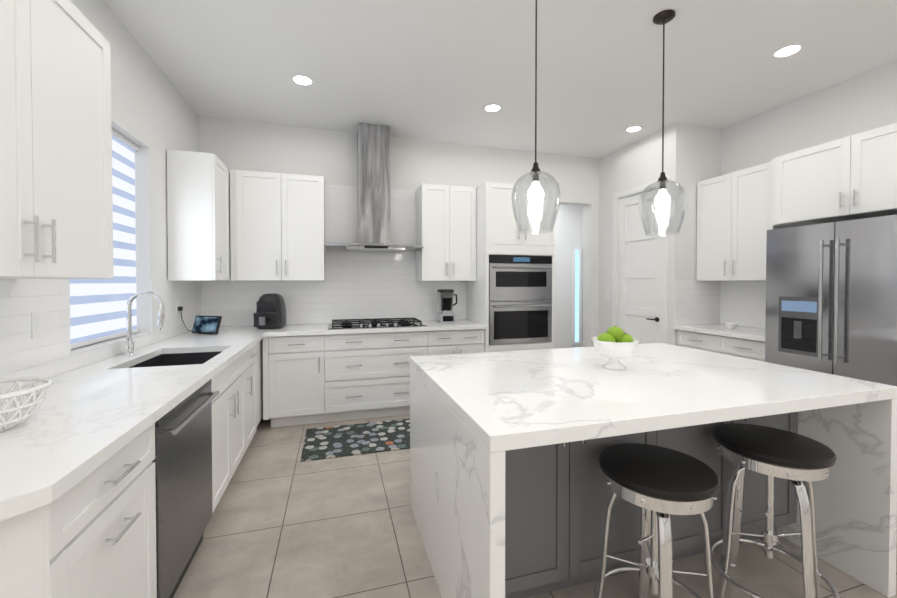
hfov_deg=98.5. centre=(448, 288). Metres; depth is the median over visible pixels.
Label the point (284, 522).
floor
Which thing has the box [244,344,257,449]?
base cabinet
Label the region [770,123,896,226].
upper cabinet
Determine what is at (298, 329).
countertop
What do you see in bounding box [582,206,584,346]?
wall
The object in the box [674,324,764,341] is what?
countertop
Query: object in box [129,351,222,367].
sink basin
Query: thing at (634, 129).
recessed light
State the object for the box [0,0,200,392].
wall
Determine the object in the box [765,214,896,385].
fridge
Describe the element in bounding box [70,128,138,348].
window blind
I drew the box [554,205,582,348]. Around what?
wall
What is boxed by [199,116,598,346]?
wall
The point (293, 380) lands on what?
base cabinet
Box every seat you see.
[598,443,719,501]
[713,424,836,469]
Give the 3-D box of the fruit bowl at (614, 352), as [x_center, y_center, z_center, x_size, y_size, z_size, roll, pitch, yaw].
[0.884,0.348,2.053,0.234,0.152,0.237,0,1,-16]
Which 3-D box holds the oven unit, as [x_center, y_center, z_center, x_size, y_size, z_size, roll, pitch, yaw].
[0.805,0.124,4.218,0.752,0.958,0.092,0,1,-16]
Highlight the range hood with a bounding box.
[325,123,423,252]
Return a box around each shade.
[511,171,560,233]
[638,180,687,235]
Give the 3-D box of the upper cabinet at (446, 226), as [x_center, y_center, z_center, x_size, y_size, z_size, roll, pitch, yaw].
[-0.029,-0.611,4.432,0.628,1.060,0.377,0,1,-16]
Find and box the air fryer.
[254,293,285,328]
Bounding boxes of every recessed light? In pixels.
[290,74,314,86]
[482,103,502,112]
[624,125,643,132]
[770,43,805,58]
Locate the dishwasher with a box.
[152,379,219,597]
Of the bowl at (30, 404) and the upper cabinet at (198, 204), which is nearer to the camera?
the bowl at (30, 404)
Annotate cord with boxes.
[528,0,543,221]
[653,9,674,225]
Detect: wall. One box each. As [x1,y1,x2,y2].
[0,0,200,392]
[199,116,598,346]
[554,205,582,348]
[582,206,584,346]
[598,127,667,335]
[667,123,721,345]
[720,60,896,328]
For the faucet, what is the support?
on the countertop at (78, 425)
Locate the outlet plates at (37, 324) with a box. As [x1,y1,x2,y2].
[31,312,43,338]
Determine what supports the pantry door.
in the wall at (635, 164)
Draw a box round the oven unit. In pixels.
[489,255,551,343]
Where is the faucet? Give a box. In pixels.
[124,291,164,355]
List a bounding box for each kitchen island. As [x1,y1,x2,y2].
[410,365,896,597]
[505,412,797,597]
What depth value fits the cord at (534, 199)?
2.17 m
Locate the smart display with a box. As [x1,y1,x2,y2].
[192,316,221,333]
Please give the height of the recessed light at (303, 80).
0.006 m
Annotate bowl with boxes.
[0,377,52,431]
[592,337,638,369]
[724,322,738,328]
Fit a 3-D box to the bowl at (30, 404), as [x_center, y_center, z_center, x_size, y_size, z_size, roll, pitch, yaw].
[-1.437,0.372,1.185,0.314,0.129,0.314,0,1,-16]
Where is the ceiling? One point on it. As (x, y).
(440, 70)
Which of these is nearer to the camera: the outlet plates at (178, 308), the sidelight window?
the outlet plates at (178, 308)
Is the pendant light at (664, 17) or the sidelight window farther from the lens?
the sidelight window
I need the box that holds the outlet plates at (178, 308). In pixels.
[176,299,191,330]
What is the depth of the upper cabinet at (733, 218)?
3.75 m
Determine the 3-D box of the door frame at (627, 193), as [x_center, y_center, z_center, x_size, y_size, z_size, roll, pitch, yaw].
[2.284,0.052,4.580,0.116,2.510,0.850,0,1,-16]
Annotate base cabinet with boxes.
[0,423,156,597]
[211,353,245,511]
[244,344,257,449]
[255,339,262,427]
[263,335,324,427]
[324,331,426,421]
[427,329,483,355]
[677,330,721,353]
[720,336,764,361]
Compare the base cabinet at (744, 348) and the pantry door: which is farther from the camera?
the pantry door
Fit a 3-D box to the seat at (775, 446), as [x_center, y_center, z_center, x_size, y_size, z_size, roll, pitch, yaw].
[1.373,0.666,1.649,0.402,0.040,0.402,0,1,-16]
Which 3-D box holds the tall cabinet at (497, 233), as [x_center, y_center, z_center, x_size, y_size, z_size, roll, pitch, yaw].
[0.716,0.083,4.520,0.838,2.450,0.647,0,1,-16]
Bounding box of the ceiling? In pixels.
[104,0,896,157]
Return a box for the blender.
[436,289,456,323]
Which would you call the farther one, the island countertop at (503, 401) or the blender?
the blender
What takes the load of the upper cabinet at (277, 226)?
attached to the wall at (363, 285)
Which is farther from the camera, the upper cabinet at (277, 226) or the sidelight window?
the sidelight window
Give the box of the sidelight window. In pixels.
[572,247,581,343]
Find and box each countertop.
[0,326,267,520]
[268,320,485,336]
[410,343,896,452]
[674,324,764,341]
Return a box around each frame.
[593,472,716,597]
[612,176,668,343]
[710,443,839,597]
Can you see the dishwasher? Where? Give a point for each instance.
(182, 460)
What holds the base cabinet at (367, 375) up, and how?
on the floor
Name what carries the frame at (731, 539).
on the floor
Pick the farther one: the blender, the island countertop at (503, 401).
the blender
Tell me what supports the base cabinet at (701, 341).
on the floor
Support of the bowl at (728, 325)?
on the countertop at (750, 333)
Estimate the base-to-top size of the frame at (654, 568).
0.648 m
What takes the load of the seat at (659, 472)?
on the frame at (654, 568)
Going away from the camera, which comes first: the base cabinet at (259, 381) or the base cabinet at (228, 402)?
the base cabinet at (228, 402)
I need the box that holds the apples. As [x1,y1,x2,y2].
[597,325,632,342]
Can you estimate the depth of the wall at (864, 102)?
3.54 m
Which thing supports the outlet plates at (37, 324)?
attached to the wall at (154, 117)
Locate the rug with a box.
[300,419,409,461]
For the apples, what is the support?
in the fruit bowl at (614, 352)
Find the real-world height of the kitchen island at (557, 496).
0.869 m
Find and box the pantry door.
[619,188,661,343]
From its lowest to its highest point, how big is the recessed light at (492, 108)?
0.006 m
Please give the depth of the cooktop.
3.99 m
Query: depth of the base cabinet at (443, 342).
4.06 m
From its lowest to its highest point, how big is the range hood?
1.333 m
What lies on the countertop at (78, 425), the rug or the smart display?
the smart display
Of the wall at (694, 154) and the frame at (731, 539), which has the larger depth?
the wall at (694, 154)
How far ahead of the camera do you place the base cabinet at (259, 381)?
3.50 m
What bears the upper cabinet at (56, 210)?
attached to the wall at (154, 117)
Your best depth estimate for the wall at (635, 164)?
4.96 m
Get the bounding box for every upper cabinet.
[0,0,113,278]
[167,150,230,280]
[230,170,324,280]
[416,184,475,280]
[696,162,788,280]
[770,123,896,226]
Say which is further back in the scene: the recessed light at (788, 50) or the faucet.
the recessed light at (788, 50)
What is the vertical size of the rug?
0.008 m
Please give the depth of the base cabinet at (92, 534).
1.08 m
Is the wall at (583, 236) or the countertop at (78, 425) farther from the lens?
the wall at (583, 236)
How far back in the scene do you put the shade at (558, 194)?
2.14 m
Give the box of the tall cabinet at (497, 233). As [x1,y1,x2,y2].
[467,182,554,351]
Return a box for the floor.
[173,414,896,597]
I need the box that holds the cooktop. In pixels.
[328,318,425,329]
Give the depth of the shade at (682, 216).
2.43 m
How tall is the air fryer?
0.342 m

